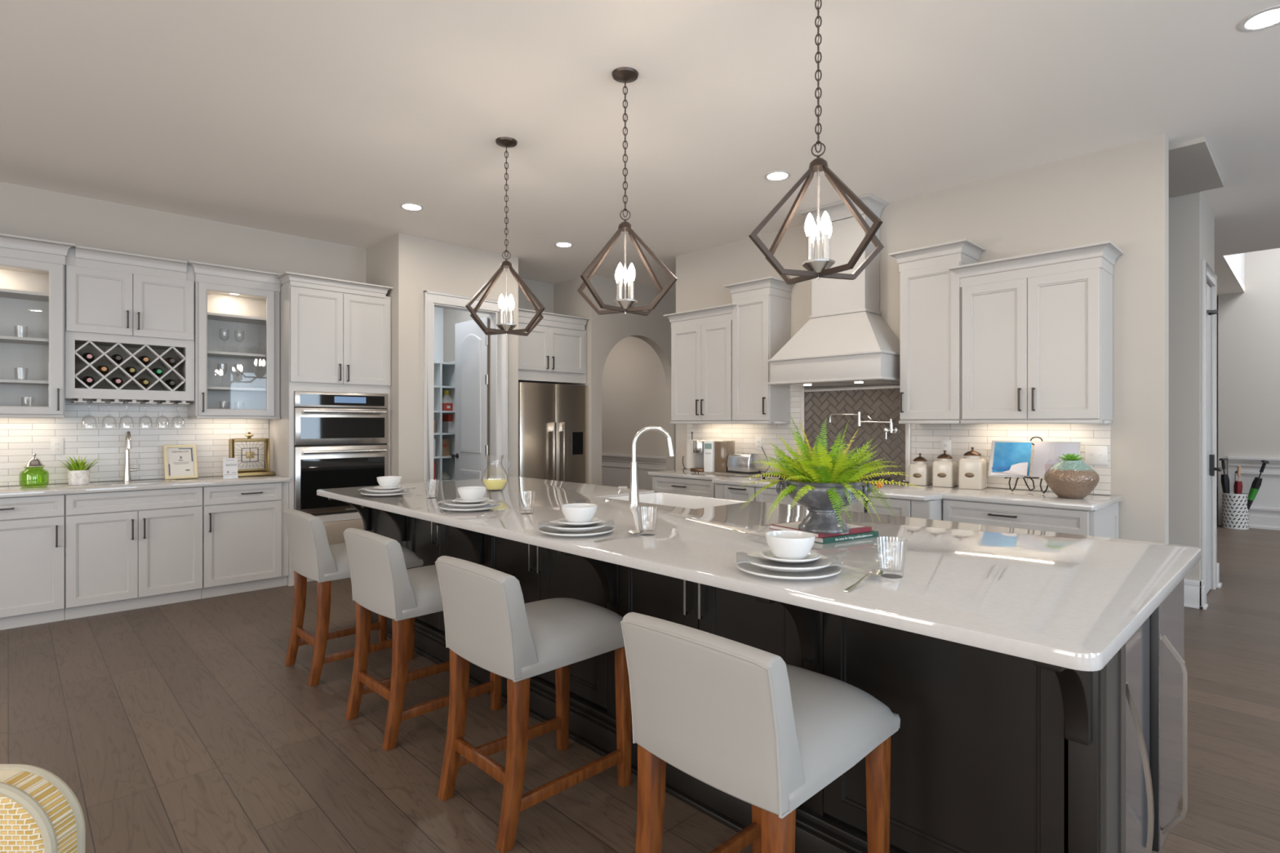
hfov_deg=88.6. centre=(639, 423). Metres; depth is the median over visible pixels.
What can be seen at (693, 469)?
drip tray
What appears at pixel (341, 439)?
wall oven
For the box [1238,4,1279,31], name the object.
recessed light
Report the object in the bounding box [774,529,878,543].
cookbook
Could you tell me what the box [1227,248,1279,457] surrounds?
wall
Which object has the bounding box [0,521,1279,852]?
floor
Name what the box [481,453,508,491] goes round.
pitcher
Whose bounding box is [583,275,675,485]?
wall
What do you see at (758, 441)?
wall outlet
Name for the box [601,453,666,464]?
trim
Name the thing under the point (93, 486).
countertop
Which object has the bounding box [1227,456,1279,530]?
trim
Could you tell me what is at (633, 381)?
wall
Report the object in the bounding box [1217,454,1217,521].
trim
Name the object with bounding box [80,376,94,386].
wine bottle
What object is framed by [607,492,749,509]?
sink
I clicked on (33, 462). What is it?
glass jar
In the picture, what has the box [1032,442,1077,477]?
picture
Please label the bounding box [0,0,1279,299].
ceiling
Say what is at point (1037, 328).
upper cabinet
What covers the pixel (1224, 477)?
umbrella
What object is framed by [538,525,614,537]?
charger plate
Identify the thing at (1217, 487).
picture
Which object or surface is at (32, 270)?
upper cabinet
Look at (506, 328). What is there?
pendant light
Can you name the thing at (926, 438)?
tile backsplash
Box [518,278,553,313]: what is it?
wall
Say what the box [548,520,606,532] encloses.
dinner plate
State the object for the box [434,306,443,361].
wall
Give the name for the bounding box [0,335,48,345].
shelf
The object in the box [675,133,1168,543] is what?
wall
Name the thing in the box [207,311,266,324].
shelf
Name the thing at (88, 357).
wine bottle
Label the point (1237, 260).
wall
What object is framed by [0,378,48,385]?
shelf
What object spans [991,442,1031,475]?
picture
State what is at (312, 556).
counter stool
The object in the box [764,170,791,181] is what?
recessed light
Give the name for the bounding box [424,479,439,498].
tumbler
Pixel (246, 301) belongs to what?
upper cabinet
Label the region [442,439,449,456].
cardboard box
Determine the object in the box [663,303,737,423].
upper cabinet
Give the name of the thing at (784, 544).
bowl
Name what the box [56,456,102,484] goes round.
grass plant
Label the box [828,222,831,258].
bulb
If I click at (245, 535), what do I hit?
base cabinet
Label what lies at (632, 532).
bowl
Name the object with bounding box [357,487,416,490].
napkin
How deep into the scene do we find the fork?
3.20 m
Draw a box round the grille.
[1151,804,1177,852]
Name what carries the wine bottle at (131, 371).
in the wine cabinet at (131, 306)
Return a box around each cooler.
[1125,617,1154,852]
[1149,578,1187,852]
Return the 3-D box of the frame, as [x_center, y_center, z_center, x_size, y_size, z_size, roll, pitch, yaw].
[-3.717,0.306,5.311,0.082,0.276,0.222,0,0,42]
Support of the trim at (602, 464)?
attached to the wall at (633, 381)
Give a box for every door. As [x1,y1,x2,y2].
[451,316,489,480]
[1206,283,1222,594]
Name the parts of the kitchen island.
panel, door, handle, handle, door, door, handle, handle, door, moulding, door, handle, handle, door, panel, panel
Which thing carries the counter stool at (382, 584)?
on the floor
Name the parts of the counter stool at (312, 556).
leg, backrest, leg, seat, leg, leg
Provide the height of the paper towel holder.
0.374 m
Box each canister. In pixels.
[909,453,931,485]
[932,449,956,487]
[958,447,986,489]
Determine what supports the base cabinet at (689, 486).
on the floor
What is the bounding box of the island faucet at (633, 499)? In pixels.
[617,425,675,504]
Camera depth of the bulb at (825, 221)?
2.42 m
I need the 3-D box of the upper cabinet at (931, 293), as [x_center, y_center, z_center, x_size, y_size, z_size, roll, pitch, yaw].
[2.110,-0.616,4.670,0.367,1.227,0.532,0,0,-44]
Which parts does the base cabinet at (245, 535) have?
handle, drawer, door, handle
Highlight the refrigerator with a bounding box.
[518,382,587,484]
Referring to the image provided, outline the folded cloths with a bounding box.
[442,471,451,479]
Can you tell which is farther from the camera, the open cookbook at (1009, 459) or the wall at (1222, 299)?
the wall at (1222, 299)
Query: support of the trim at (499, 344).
attached to the wall at (420, 264)
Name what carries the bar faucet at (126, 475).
on the countertop at (93, 486)
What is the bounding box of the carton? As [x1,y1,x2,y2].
[442,414,453,432]
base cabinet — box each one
[0,493,64,630]
[64,486,202,620]
[201,481,288,598]
[652,475,715,497]
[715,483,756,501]
[755,486,865,512]
[865,496,942,520]
[942,498,1118,538]
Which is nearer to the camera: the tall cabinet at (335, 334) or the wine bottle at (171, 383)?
the wine bottle at (171, 383)
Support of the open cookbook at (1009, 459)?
on the easel
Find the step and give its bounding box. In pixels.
[1217,299,1217,457]
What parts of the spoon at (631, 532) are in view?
handle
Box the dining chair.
[0,764,85,852]
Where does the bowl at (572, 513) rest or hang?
on the plate at (595, 520)
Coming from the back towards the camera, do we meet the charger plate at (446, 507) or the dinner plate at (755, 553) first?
the charger plate at (446, 507)
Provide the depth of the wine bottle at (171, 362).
5.16 m
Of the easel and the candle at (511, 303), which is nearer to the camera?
the candle at (511, 303)
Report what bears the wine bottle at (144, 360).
in the wine cabinet at (131, 306)
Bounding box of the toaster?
[726,446,769,474]
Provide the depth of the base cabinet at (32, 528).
4.36 m
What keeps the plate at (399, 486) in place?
on the napkin at (364, 488)
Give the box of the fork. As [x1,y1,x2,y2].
[476,509,505,516]
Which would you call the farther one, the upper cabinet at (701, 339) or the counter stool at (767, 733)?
the upper cabinet at (701, 339)
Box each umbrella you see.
[1218,457,1230,493]
[1233,465,1242,493]
[1247,459,1269,510]
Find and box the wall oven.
[293,391,388,515]
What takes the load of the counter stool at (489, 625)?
on the floor
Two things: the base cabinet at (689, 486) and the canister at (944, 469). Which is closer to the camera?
the canister at (944, 469)
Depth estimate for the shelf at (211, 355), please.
5.52 m
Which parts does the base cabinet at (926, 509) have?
door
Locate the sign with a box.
[222,457,238,479]
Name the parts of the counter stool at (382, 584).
leg, backrest, leg, seat, leg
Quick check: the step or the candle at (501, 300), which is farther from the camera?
the step
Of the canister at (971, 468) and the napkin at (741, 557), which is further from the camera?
the canister at (971, 468)
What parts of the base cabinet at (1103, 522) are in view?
handle, panel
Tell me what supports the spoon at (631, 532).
on the island countertop at (1064, 600)
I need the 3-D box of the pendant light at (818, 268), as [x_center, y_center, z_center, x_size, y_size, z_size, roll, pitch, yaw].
[0.669,-1.134,2.463,0.460,1.180,0.364,0,0,21]
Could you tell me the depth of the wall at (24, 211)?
5.33 m
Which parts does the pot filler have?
spout, arm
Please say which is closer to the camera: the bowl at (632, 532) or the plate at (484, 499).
the bowl at (632, 532)
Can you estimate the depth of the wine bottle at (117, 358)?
4.93 m
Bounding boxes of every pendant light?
[465,137,545,336]
[577,66,677,315]
[748,0,884,284]
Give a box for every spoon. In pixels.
[594,529,644,542]
[843,569,883,591]
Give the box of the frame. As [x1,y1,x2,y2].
[163,444,198,479]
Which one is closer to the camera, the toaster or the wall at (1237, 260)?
the toaster
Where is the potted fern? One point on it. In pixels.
(824, 486)
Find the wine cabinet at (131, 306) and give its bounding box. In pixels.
[64,245,195,404]
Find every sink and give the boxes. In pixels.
[102,480,178,484]
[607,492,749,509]
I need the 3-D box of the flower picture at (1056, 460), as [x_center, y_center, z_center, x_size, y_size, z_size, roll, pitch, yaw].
[2.584,0.231,4.110,0.012,0.042,0.074,0,0,-39]
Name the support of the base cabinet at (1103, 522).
on the floor
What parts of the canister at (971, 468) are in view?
lid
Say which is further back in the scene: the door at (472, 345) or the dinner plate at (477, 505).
the door at (472, 345)
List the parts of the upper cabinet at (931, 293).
handle, light rail, door, crown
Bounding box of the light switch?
[1084,445,1107,465]
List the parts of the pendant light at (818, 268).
arm, arm, stem, chain, arm, arm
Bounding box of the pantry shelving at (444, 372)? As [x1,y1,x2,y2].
[433,360,454,481]
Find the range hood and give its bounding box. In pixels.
[767,193,899,387]
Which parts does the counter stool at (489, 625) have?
leg, backrest, leg, leg, seat, leg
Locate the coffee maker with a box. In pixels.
[690,440,734,472]
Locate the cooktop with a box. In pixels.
[756,473,894,486]
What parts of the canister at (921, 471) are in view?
lid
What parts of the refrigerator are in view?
door, handle, handle, door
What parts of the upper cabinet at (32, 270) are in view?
light rail, crown, handle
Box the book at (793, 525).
[773,521,862,528]
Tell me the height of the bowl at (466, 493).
0.068 m
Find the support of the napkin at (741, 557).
on the dinner plate at (755, 553)
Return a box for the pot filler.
[829,412,897,439]
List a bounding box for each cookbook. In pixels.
[769,520,871,537]
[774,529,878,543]
[988,440,1080,478]
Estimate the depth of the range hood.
5.07 m
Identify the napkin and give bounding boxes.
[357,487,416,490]
[435,499,502,504]
[537,520,614,528]
[736,551,844,567]
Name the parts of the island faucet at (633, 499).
lever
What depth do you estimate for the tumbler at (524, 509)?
3.23 m
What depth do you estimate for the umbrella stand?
8.40 m
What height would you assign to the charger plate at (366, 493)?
0.020 m
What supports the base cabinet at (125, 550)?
on the floor
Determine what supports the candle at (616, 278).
on the pendant light at (624, 75)
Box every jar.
[18,453,48,487]
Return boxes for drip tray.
[690,467,703,471]
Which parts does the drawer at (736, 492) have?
handle, door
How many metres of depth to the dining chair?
1.01 m
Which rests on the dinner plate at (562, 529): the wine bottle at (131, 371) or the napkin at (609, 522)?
the napkin at (609, 522)
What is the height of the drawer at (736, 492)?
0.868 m
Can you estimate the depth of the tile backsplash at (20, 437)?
5.12 m
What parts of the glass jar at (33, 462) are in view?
lid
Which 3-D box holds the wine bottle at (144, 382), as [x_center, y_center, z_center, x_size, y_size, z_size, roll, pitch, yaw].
[-3.859,-0.320,5.101,0.072,0.072,0.268,0,0,-44]
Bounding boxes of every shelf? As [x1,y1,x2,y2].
[0,288,48,302]
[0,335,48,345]
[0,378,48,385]
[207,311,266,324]
[207,351,266,359]
[207,386,266,392]
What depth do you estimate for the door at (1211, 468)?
5.20 m
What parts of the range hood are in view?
moulding, moulding, crown, collar moulding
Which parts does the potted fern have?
ring handle, ring handle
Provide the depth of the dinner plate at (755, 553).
1.86 m
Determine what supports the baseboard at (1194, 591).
attached to the wall at (1191, 219)
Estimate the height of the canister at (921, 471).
0.228 m
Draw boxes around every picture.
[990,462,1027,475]
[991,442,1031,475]
[991,466,1008,469]
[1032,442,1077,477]
[1044,463,1053,472]
[1046,457,1058,464]
[1217,487,1217,520]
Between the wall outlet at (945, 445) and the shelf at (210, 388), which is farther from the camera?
the shelf at (210, 388)
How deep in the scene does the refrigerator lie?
7.21 m
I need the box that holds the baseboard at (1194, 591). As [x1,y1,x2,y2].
[1183,563,1222,609]
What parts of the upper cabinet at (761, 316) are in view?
door, crown, light rail, handle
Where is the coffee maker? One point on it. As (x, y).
(711, 455)
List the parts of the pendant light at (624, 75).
arm, arm, stem, chain, arm, arm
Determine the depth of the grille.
2.09 m
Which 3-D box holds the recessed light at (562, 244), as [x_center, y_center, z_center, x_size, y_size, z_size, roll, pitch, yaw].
[-0.732,-1.722,6.305,0.184,0.005,0.184,0,0,-44]
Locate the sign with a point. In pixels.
(229, 464)
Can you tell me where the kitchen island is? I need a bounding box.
[328,497,1125,852]
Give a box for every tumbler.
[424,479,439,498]
[518,490,535,514]
[636,506,657,536]
[875,536,906,577]
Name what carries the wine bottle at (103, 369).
in the wine cabinet at (131, 306)
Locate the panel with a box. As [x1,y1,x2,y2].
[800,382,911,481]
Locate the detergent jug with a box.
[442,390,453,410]
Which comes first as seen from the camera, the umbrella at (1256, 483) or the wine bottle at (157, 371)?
the wine bottle at (157, 371)
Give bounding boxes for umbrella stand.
[1222,492,1248,529]
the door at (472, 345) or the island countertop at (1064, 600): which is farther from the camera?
the door at (472, 345)
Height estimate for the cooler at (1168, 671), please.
0.862 m
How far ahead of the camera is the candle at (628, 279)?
3.26 m
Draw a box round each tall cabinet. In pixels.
[269,271,393,586]
[518,308,589,484]
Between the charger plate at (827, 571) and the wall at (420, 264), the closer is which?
the charger plate at (827, 571)
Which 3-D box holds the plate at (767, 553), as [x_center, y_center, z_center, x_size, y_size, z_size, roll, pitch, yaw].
[0.450,0.397,1.967,0.179,0.016,0.179,0,0,-44]
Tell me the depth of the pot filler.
5.11 m
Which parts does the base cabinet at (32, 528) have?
handle, drawer, handle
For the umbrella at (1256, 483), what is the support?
in the umbrella stand
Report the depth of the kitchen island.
1.84 m
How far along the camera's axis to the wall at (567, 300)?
7.87 m
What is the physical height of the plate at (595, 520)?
0.016 m
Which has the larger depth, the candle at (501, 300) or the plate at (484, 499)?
the candle at (501, 300)
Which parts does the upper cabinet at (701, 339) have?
door, handle, crown, light rail, handle, door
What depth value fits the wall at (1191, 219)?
4.88 m
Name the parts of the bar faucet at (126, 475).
spout, lever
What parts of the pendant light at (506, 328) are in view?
arm, arm, stem, chain, arm, arm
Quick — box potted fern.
[740,413,923,533]
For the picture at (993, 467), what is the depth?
4.30 m
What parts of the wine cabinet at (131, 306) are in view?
door, handle, stemware rail, crown, handle, door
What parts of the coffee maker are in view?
water tank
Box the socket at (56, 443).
[54,441,59,445]
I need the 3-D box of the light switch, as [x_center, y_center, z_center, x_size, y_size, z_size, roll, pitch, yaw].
[2.871,0.196,4.131,0.018,0.120,0.120,0,0,-44]
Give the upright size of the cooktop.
0.045 m
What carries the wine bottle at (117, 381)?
in the wine cabinet at (131, 306)
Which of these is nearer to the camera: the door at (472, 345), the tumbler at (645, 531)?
the tumbler at (645, 531)
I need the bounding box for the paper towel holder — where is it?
[682,431,695,470]
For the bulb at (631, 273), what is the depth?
3.20 m
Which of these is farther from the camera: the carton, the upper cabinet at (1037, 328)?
the carton
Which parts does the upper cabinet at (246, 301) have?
handle, light rail, crown, door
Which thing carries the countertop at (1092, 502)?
on the base cabinet at (768, 495)
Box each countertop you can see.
[0,475,289,497]
[316,476,1201,671]
[648,469,1122,511]
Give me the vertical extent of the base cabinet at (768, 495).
0.868 m
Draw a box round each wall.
[0,182,365,486]
[365,235,394,475]
[394,232,518,484]
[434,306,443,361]
[443,308,488,362]
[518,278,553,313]
[553,277,583,317]
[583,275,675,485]
[601,336,666,490]
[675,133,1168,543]
[1168,191,1214,589]
[1217,293,1227,524]
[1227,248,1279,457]
[1227,253,1244,285]
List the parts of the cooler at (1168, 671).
door, glass panel, handle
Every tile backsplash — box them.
[0,399,268,485]
[687,382,1111,494]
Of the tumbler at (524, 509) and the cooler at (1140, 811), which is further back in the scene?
the tumbler at (524, 509)
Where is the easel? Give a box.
[1004,436,1048,493]
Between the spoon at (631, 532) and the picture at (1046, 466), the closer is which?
the spoon at (631, 532)
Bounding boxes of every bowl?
[376,475,401,487]
[457,486,486,501]
[560,503,597,522]
[626,529,644,534]
[764,530,815,559]
[862,569,883,577]
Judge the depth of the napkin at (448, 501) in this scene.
3.40 m
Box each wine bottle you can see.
[80,352,94,363]
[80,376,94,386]
[95,364,108,375]
[109,354,122,364]
[109,377,122,386]
[122,366,136,376]
[135,355,149,365]
[135,377,149,387]
[148,367,162,377]
[161,357,175,367]
[161,378,175,388]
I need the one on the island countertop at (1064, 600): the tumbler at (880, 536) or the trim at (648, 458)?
the tumbler at (880, 536)
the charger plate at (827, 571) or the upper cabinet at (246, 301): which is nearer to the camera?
the charger plate at (827, 571)
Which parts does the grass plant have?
pot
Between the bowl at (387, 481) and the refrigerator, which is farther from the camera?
the refrigerator
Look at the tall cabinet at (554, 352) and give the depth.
7.27 m
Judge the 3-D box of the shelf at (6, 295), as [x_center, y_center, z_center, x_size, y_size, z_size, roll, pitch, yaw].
[-4.484,-0.909,4.505,0.750,0.020,0.291,0,0,-44]
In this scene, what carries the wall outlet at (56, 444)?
attached to the tile backsplash at (20, 437)
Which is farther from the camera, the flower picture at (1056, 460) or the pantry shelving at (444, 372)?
the pantry shelving at (444, 372)
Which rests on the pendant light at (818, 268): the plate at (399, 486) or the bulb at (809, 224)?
the bulb at (809, 224)
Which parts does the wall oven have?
control panel, oven door, microwave door, handle, handle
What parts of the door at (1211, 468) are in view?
handle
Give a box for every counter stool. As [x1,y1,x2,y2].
[283,509,423,686]
[342,528,501,751]
[435,555,631,852]
[620,612,900,852]
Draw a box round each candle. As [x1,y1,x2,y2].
[498,293,504,323]
[507,294,514,324]
[615,269,617,299]
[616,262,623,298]
[626,266,629,298]
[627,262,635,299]
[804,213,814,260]
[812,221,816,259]
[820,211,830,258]
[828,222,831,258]
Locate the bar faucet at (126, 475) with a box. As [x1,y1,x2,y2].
[123,431,137,481]
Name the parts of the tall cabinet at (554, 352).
door, crown, door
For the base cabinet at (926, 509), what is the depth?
4.16 m
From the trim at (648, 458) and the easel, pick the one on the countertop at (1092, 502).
the easel
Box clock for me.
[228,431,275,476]
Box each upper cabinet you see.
[0,233,75,418]
[187,260,280,419]
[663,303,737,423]
[723,276,795,423]
[888,238,986,423]
[947,240,1123,423]
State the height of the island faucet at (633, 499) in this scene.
0.433 m
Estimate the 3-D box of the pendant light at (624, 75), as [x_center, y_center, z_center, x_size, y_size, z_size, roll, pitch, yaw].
[-0.073,-1.134,3.233,0.460,1.180,0.364,0,0,-8]
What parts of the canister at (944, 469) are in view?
lid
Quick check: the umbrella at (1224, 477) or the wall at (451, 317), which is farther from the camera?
the umbrella at (1224, 477)
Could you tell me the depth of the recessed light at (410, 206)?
5.20 m
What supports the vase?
on the countertop at (1092, 502)
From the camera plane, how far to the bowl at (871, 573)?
1.90 m
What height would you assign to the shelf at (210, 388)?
0.020 m
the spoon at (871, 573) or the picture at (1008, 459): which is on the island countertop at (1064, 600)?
the spoon at (871, 573)
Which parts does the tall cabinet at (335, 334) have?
door, crown, handle, warming drawer, handle, door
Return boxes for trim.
[423,289,508,482]
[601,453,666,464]
[601,464,666,481]
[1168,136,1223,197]
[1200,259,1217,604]
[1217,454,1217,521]
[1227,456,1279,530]
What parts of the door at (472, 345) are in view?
knob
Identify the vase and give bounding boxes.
[1044,453,1099,498]
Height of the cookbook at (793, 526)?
0.018 m
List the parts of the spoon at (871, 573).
handle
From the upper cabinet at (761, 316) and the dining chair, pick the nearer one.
the dining chair
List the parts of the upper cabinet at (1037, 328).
door, handle, handle, light rail, crown, door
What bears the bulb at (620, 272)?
on the pendant light at (624, 75)
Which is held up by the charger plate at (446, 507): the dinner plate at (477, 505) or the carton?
the dinner plate at (477, 505)
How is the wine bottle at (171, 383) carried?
in the wine cabinet at (131, 306)
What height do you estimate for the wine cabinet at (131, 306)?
1.111 m
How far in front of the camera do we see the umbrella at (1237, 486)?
8.44 m
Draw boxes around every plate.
[360,489,413,496]
[364,486,408,493]
[373,484,404,489]
[439,503,500,511]
[444,499,495,507]
[453,497,489,502]
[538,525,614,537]
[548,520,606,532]
[556,517,600,525]
[735,562,841,579]
[746,551,831,572]
[760,549,821,563]
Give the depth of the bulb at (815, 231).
2.49 m
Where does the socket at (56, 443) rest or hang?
attached to the wall outlet at (56, 444)
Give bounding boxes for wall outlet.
[50,437,63,454]
[755,437,762,450]
[940,440,951,455]
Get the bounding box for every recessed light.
[399,203,423,210]
[554,241,573,247]
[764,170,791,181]
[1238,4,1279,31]
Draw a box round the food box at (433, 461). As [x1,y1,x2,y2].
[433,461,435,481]
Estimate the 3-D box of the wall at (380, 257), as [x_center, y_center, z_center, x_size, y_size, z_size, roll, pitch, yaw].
[-2.434,-0.189,6.256,0.100,3.070,0.650,0,0,-44]
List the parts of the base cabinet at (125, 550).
door, handle, false drawer, handle, door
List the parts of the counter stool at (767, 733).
leg, backrest, leg, leg, seat, leg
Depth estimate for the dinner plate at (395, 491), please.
4.00 m

